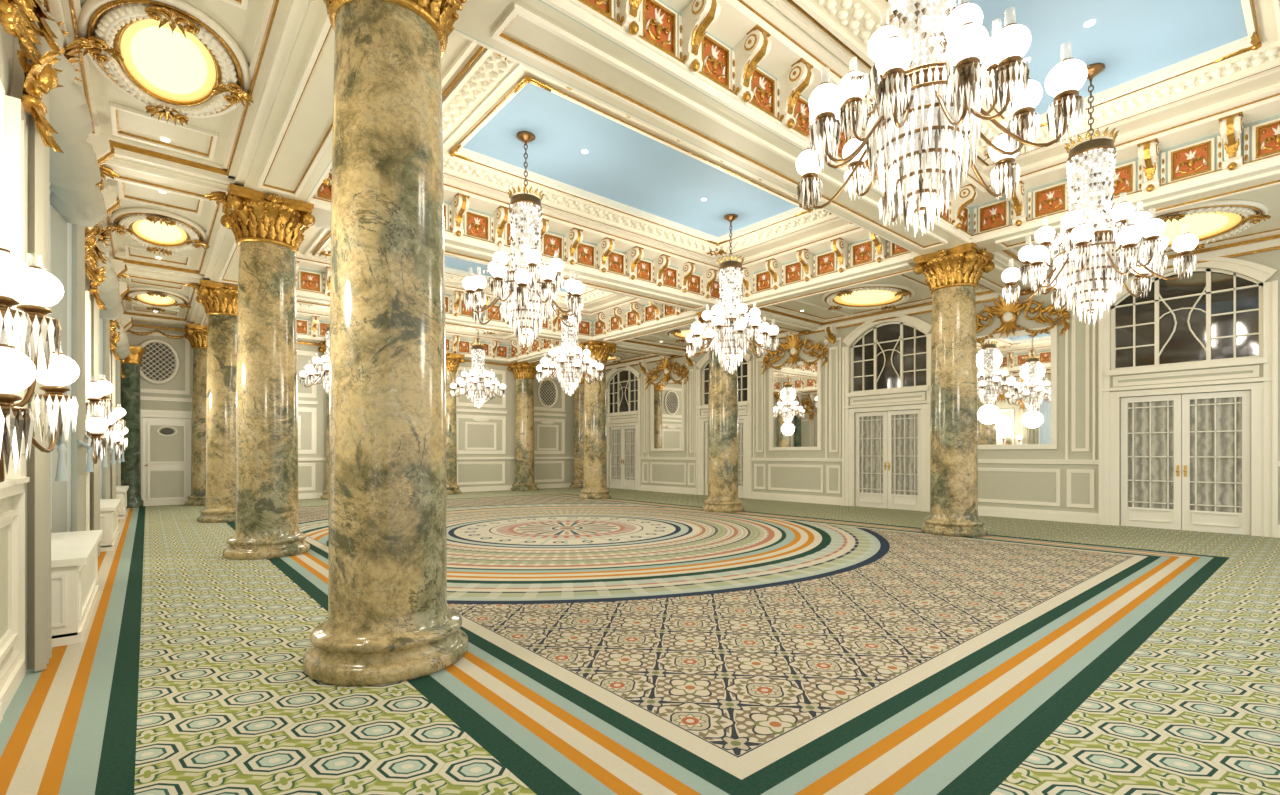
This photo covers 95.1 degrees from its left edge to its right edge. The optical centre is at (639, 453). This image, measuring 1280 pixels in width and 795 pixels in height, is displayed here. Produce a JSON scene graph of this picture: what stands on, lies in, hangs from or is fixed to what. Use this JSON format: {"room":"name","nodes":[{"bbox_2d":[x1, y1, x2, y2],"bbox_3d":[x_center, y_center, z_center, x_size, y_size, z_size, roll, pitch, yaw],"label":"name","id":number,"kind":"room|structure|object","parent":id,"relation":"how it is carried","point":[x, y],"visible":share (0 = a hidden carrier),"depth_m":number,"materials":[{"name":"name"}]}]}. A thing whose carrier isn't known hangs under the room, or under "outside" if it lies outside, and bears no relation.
{"room":"event hall","nodes":[
{"label":"event hall","id":0,"kind":"room"},
{"bbox_2d":[0,702,2,722],"bbox_3d":[-1.572,1.045,0.703,0.840,0.610,2.020,0,0,-40],"label":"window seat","id":1,"kind":"object","parent":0,"point":[1,703],"depth_m":1.73,"materials":[{"name":"white wood"}]},
{"bbox_2d":[0,0,133,714],"bbox_3d":[-6.661,-1.100,6.680,1.055,4.900,21.550,0,0,-40],"label":"wall","id":2,"kind":"structure","parent":0,"point":[23,84],"depth_m":3.46,"materials":[{"name":"white paint"}]},
{"bbox_2d":[0,248,79,482],"bbox_3d":[-2.791,-0.406,2.618,0.333,1.034,1.436,0,0,-40],"label":"wall sconce","id":3,"kind":"object","parent":2,"relation":"attached to","point":[27,330],"visible":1,"depth_m":2.64,"materials":[{"name":"white glass"}]},
{"bbox_2d":[27,0,107,671],"bbox_3d":[-4.758,-0.755,4.818,0.474,4.190,3.200,0,0,-40],"label":"window","id":4,"kind":"structure","parent":2,"relation":"in","point":[73,174],"depth_m":3.92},
{"bbox_2d":[86,379,117,463],"bbox_3d":[-6.237,-0.406,6.710,0.333,1.034,1.436,0,0,-40],"label":"wall sconce","id":5,"kind":"object","parent":2,"relation":"attached to","point":[100,416],"visible":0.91,"depth_m":6.29,"materials":[{"name":"white glass"}]},
{"bbox_2d":[90,235,123,556],"bbox_3d":[-8.108,-0.755,8.795,0.474,4.190,3.200,0,0,-40],"label":"window","id":6,"kind":"structure","parent":2,"relation":"in","point":[109,294],"depth_m":7.92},
{"bbox_2d":[110,407,127,459],"bbox_3d":[-9.618,-0.406,10.726,0.333,1.034,1.436,0,0,-40],"label":"wall sconce","id":7,"kind":"object","parent":2,"relation":"attached to","point":[121,442],"visible":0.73,"depth_m":10.34,"materials":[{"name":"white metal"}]},
{"bbox_2d":[110,317,130,498],"bbox_3d":[-11.457,-0.755,12.773,0.474,4.190,3.200,0,0,-40],"label":"window","id":8,"kind":"structure","parent":2,"relation":"in","point":[123,350],"depth_m":11.97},
{"bbox_2d":[127,323,573,498],"bbox_3d":[-7.949,-1.500,19.438,15.520,5.700,0.323,0,0,-40],"label":"wall","id":9,"kind":"structure","parent":0,"point":[486,432],"depth_m":20.83,"materials":[{"name":"beige paint"}]},
{"bbox_2d":[141,409,191,505],"bbox_3d":[-12.501,0.100,15.467,1.360,2.500,0.126,0,0,-40],"label":"panelled door","id":10,"kind":"structure","parent":9,"relation":"in","point":[166,439],"depth_m":15.45,"materials":[{"name":"white wood"}]},
{"bbox_2d":[296,303,561,361],"bbox_3d":[-6.553,-3.840,16.903,8.530,0.940,4.520,0,0,-40],"label":"ceiling","id":11,"kind":"structure","parent":0,"point":[311,319],"depth_m":19.84,"materials":[{"name":"white paint"}]},
{"bbox_2d":[299,323,329,395],"bbox_3d":[-8.218,-2.822,15.736,1.718,2.816,1.515,0,0,-12],"label":"crystal chandelier","id":12,"kind":"object","parent":11,"relation":"hanging from","point":[315,369],"visible":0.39,"depth_m":15.49,"materials":[{"name":"clear glass"}]},
{"bbox_2d":[450,329,505,406],"bbox_3d":[-5.082,-2.822,18.377,1.515,2.816,1.718,0,0,23],"label":"crystal chandelier","id":13,"kind":"object","parent":11,"relation":"hanging from","point":[479,385],"visible":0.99,"depth_m":18.20,"materials":[{"name":"clear glass"}]},
{"bbox_2d":[295,225,698,339],"bbox_3d":[-3.203,-3.840,12.925,8.530,0.940,4.520,0,0,-40],"label":"ceiling","id":14,"kind":"structure","parent":0,"point":[604,314],"depth_m":14.81,"materials":[{"name":"white paint"}]},
{"bbox_2d":[536,310,603,394],"bbox_3d":[-1.732,-2.822,14.399,1.515,2.816,1.718,0,0,40],"label":"crystal chandelier","id":15,"kind":"object","parent":14,"relation":"hanging from","point":[569,367],"visible":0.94,"depth_m":14.23,"materials":[{"name":"clear glass"}]},
{"bbox_2d":[305,28,921,304],"bbox_3d":[0.146,-3.840,8.947,8.530,0.940,4.520,0,0,-40],"label":"ceiling","id":16,"kind":"structure","parent":0,"point":[627,199],"depth_m":9.36,"materials":[{"name":"blue paint"}]},
{"bbox_2d":[462,131,583,347],"bbox_3d":[-1.519,-2.822,7.781,1.718,2.816,1.515,0,0,22],"label":"crystal chandelier","id":17,"kind":"object","parent":16,"relation":"hanging from","point":[523,292],"visible":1,"depth_m":7.60,"materials":[{"name":"clear glass"}]},
{"bbox_2d":[686,214,778,373],"bbox_3d":[1.617,-2.822,10.422,1.718,2.816,1.515,0,0,-33],"label":"crystal chandelier","id":18,"kind":"object","parent":16,"relation":"hanging from","point":[730,335],"visible":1,"depth_m":10.25,"materials":[{"name":"white glass"}]},
{"bbox_2d":[0,487,1279,794],"bbox_3d":[-1.097,1.400,11.300,15.720,0.100,21.800,0,0,-40],"label":"floor","id":19,"kind":"structure","parent":0,"point":[629,642],"depth_m":3.70,"materials":[{"name":"carpet"}]},
{"bbox_2d":[51,530,102,646],"bbox_3d":[-4.922,1.045,4.680,0.840,0.610,2.020,0,0,-40],"label":"cabinet","id":20,"kind":"object","parent":19,"relation":"on","point":[74,555],"depth_m":4.18,"materials":[{"name":"white wood"}]},
{"bbox_2d":[100,499,120,551],"bbox_3d":[-8.271,1.045,8.658,0.840,0.610,2.020,0,0,-40],"label":"window seat","id":21,"kind":"object","parent":19,"relation":"on","point":[108,507],"depth_m":8.14,"materials":[{"name":"white wood"}]},
{"bbox_2d":[116,486,128,518],"bbox_3d":[-11.620,1.045,12.635,0.840,0.610,2.020,0,0,-40],"label":"window seat","id":22,"kind":"object","parent":19,"relation":"on","point":[121,491],"depth_m":12.13,"materials":[{"name":"beige wood"}]},
{"bbox_2d":[121,346,145,507],"bbox_3d":[-12.916,-0.675,14.826,0.620,4.050,0.620,0,0,-40],"label":"column","id":23,"kind":"structure","parent":19,"relation":"on","point":[130,385],"depth_m":14.70,"materials":[{"name":"green stone"}]},
{"bbox_2d":[184,323,207,505],"bbox_3d":[-11.566,-1.015,15.675,1.025,4.730,1.025,0,0,-40],"label":"marble column","id":24,"kind":"structure","parent":19,"relation":"on","point":[196,334],"depth_m":15.34,"materials":[{"name":"beige stone"}]},
{"bbox_2d":[196,279,237,522],"bbox_3d":[-8.416,-1.015,11.935,1.025,4.730,1.025,0,0,-40],"label":"marble column","id":25,"kind":"structure","parent":19,"relation":"on","point":[219,301],"depth_m":11.61,"materials":[{"name":"beige stone"}]},
{"bbox_2d":[220,184,314,559],"bbox_3d":[-5.053,-1.015,7.942,1.025,4.730,1.025,0,0,-40],"label":"marble column","id":26,"kind":"structure","parent":19,"relation":"on","point":[268,230],"depth_m":7.65,"materials":[{"name":"beige stone"}]},
{"bbox_2d":[318,339,328,499],"bbox_3d":[-9.118,-1.015,17.736,1.025,4.730,1.025,0,0,-40],"label":"marble column","id":27,"kind":"structure","parent":19,"relation":"on","point":[322,348],"depth_m":17.44,"materials":[{"name":"beige stone"}]},
{"bbox_2d":[303,0,467,685],"bbox_3d":[-1.661,-1.015,3.883,1.025,4.730,1.025,0,0,-40],"label":"marble column","id":28,"kind":"structure","parent":19,"relation":"on","point":[389,620],"depth_m":3.58,"materials":[{"name":"beige stone"}]},
{"bbox_2d":[446,353,464,494],"bbox_3d":[-6.594,-1.015,19.862,1.025,4.730,1.025,0,0,-40],"label":"marble column","id":29,"kind":"structure","parent":19,"relation":"on","point":[453,360],"depth_m":19.62,"materials":[{"name":"beige stone"}]},
{"bbox_2d":[507,361,541,490],"bbox_3d":[-4.299,-1.015,21.794,1.025,4.730,1.025,0,0,-40],"label":"marble column","id":30,"kind":"structure","parent":19,"relation":"on","point":[524,373],"depth_m":21.49,"materials":[{"name":"beige stone"}]},
{"bbox_2d":[570,369,583,487],"bbox_3d":[-2.310,-1.015,23.469,1.025,4.730,1.025,0,0,-40],"label":"marble column","id":31,"kind":"structure","parent":19,"relation":"on","point":[577,482],"depth_m":23.15,"materials":[{"name":"beige stone"}]},
{"bbox_2d":[577,340,615,498],"bbox_3d":[-1.379,-1.015,17.939,1.025,4.730,1.025,0,0,-40],"label":"marble column","id":32,"kind":"structure","parent":19,"relation":"on","point":[595,426],"depth_m":17.63,"materials":[{"name":"beige stone"}]},
{"bbox_2d":[695,309,749,512],"bbox_3d":[1.983,-1.015,13.946,1.025,4.730,1.025,0,0,-40],"label":"marble column","id":33,"kind":"structure","parent":19,"relation":"on","point":[723,497],"depth_m":13.64,"materials":[{"name":"beige stone"}]},
{"bbox_2d":[913,242,994,536],"bbox_3d":[5.339,-1.015,9.961,1.025,4.730,1.025,0,0,-40],"label":"marble column","id":34,"kind":"structure","parent":19,"relation":"on","point":[953,275],"depth_m":9.66,"materials":[{"name":"beige stone"}]},
{"bbox_2d":[61,0,1279,368],"bbox_3d":[-0.867,-3.821,11.493,14.920,1.057,21.480,0,0,-40],"label":"ceiling","id":35,"kind":"structure","parent":0,"point":[280,144],"depth_m":6.72,"materials":[{"name":"white paint"}]},
{"bbox_2d":[122,287,190,311],"bbox_3d":[-10.928,-3.478,13.218,1.260,0.183,1.980,0,0,-40],"label":"oval ceiling light","id":36,"kind":"object","parent":35,"relation":"attached to","point":[159,299],"visible":0.98,"depth_m":13.14,"materials":[{"name":"yellow glass"}]},
{"bbox_2d":[106,208,209,255],"bbox_3d":[-7.579,-3.478,9.241,1.260,0.183,1.980,0,0,-40],"label":"oval ceiling light","id":37,"kind":"object","parent":35,"relation":"attached to","point":[166,232],"visible":1,"depth_m":9.12,"materials":[{"name":"yellow glass"}]},
{"bbox_2d":[74,0,252,125],"bbox_3d":[-4.229,-3.478,5.263,1.260,0.183,1.980,0,0,-40],"label":"oval ceiling light","id":38,"kind":"object","parent":35,"relation":"attached to","point":[171,57],"visible":1,"depth_m":5.14,"materials":[{"name":"glass"}]},
{"bbox_2d":[582,352,623,362],"bbox_3d":[-1.600,-3.478,21.073,2.220,0.183,1.920,0,0,-40],"label":"oval ceiling light","id":39,"kind":"object","parent":35,"relation":"attached to","point":[613,357],"visible":0.37,"depth_m":21.31,"materials":[{"name":"yellow glass"}]},
{"bbox_2d":[665,325,706,342],"bbox_3d":[1.750,-3.478,17.096,2.220,0.183,1.920,0,0,-40],"label":"oval ceiling light","id":40,"kind":"object","parent":35,"relation":"attached to","point":[680,333],"visible":0.43,"depth_m":16.93,"materials":[{"name":"yellow glass"}]},
{"bbox_2d":[822,283,914,310],"bbox_3d":[5.099,-3.478,13.118,2.220,0.183,1.920,0,0,-40],"label":"oval ceiling light","id":41,"kind":"object","parent":35,"relation":"attached to","point":[884,296],"visible":1,"depth_m":13.06,"materials":[{"name":"yellow glass"}]},
{"bbox_2d":[1152,200,1270,250],"bbox_3d":[8.448,-3.478,9.141,2.220,0.183,1.920,0,0,-40],"label":"oval ceiling light","id":42,"kind":"object","parent":35,"relation":"attached to","point":[1210,221],"visible":0.46,"depth_m":8.70,"materials":[{"name":"glass"}]},
{"bbox_2d":[539,0,1279,243],"bbox_3d":[3.495,-3.840,4.970,8.530,0.940,4.520,0,0,-40],"label":"ceiling","id":43,"kind":"structure","parent":0,"point":[1190,89],"depth_m":6.10,"materials":[{"name":"white paint"}]},
{"bbox_2d":[796,0,1087,235],"bbox_3d":[1.831,-2.822,3.803,1.718,2.816,1.515,0,0,39],"label":"crystal chandelier","id":44,"kind":"object","parent":43,"relation":"hanging from","point":[931,71],"visible":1,"depth_m":3.59,"materials":[{"name":"glass"}]},
{"bbox_2d":[1001,63,1198,325],"bbox_3d":[4.967,-2.822,6.444,1.718,2.816,1.515,0,0,-16],"label":"crystal chandelier","id":45,"kind":"object","parent":43,"relation":"hanging from","point":[1095,252],"visible":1,"depth_m":6.26,"materials":[{"name":"glass"}]},
{"bbox_2d":[606,240,1279,537],"bbox_3d":[4.584,-1.100,16.214,0.500,4.900,21.000,0,0,-40],"label":"wall","id":46,"kind":"structure","parent":0,"point":[1078,481],"depth_m":12.26,"materials":[{"name":"beige paint"}]},
{"bbox_2d":[606,389,609,450],"bbox_3d":[-1.764,-1.340,23.779,0.060,2.480,1.720,0,0,-40],"label":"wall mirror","id":47,"kind":"object","parent":46,"relation":"attached to","point":[607,390],"visible":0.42,"depth_m":23.12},
{"bbox_2d":[610,426,635,489],"bbox_3d":[-0.623,0.140,22.615,0.218,2.420,1.720,0,0,-40],"label":"door","id":48,"kind":"structure","parent":46,"relation":"in","point":[622,439],"depth_m":22.55,"materials":[{"name":"white wood"}]},
{"bbox_2d":[608,369,637,413],"bbox_3d":[-0.616,-2.435,22.621,0.080,1.710,2.040,0,0,-40],"label":"window","id":49,"kind":"structure","parent":46,"relation":"in","point":[623,387],"depth_m":22.67,"materials":[{"name":"glass"}]},
{"bbox_2d":[651,378,684,450],"bbox_3d":[0.957,-1.340,20.547,0.060,2.480,1.720,0,0,-40],"label":"wall mirror","id":50,"kind":"object","parent":46,"relation":"attached to","point":[667,399],"visible":1,"depth_m":20.52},
{"bbox_2d":[705,420,743,497],"bbox_3d":[2.727,0.140,18.638,0.218,2.420,1.720,0,0,-40],"label":"door","id":51,"kind":"structure","parent":46,"relation":"in","point":[740,422],"depth_m":18.23,"materials":[{"name":"white wood"}]},
{"bbox_2d":[702,358,746,405],"bbox_3d":[2.734,-2.435,18.644,0.080,1.710,2.040,0,0,-40],"label":"window","id":52,"kind":"structure","parent":46,"relation":"in","point":[742,369],"depth_m":18.24,"materials":[{"name":"glass"}]},
{"bbox_2d":[769,359,821,450],"bbox_3d":[4.355,-1.340,16.512,0.060,2.480,1.720,0,0,-40],"label":"wall mirror","id":53,"kind":"object","parent":46,"relation":"attached to","point":[795,392],"visible":1,"depth_m":16.50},
{"bbox_2d":[856,409,920,510],"bbox_3d":[6.173,0.140,14.545,0.218,2.420,1.720,0,0,-40],"label":"door","id":54,"kind":"structure","parent":46,"relation":"in","point":[888,443],"depth_m":14.49,"materials":[{"name":"white wood"}]},
{"bbox_2d":[851,322,926,392],"bbox_3d":[6.180,-2.435,14.551,0.080,1.710,2.040,0,0,-40],"label":"window","id":55,"kind":"structure","parent":46,"relation":"in","point":[890,355],"depth_m":14.55,"materials":[{"name":"glass"}]},
{"bbox_2d":[976,325,1057,448],"bbox_3d":[7.817,-1.340,12.400,0.060,2.480,1.720,0,0,-40],"label":"wall mirror","id":56,"kind":"object","parent":46,"relation":"attached to","point":[1017,375],"visible":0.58,"depth_m":12.28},
{"bbox_2d":[1121,390,1250,534],"bbox_3d":[9.651,0.140,10.415,0.218,2.420,1.720,0,0,-40],"label":"door","id":57,"kind":"structure","parent":46,"relation":"in","point":[1186,458],"depth_m":10.34,"materials":[{"name":"white wood"}]},
{"bbox_2d":[1111,268,1262,369],"bbox_3d":[9.658,-2.435,10.421,0.080,1.710,2.040,0,0,-40],"label":"window","id":58,"kind":"structure","parent":46,"relation":"in","point":[1205,315],"depth_m":10.36,"materials":[{"name":"glass"}]}
]}

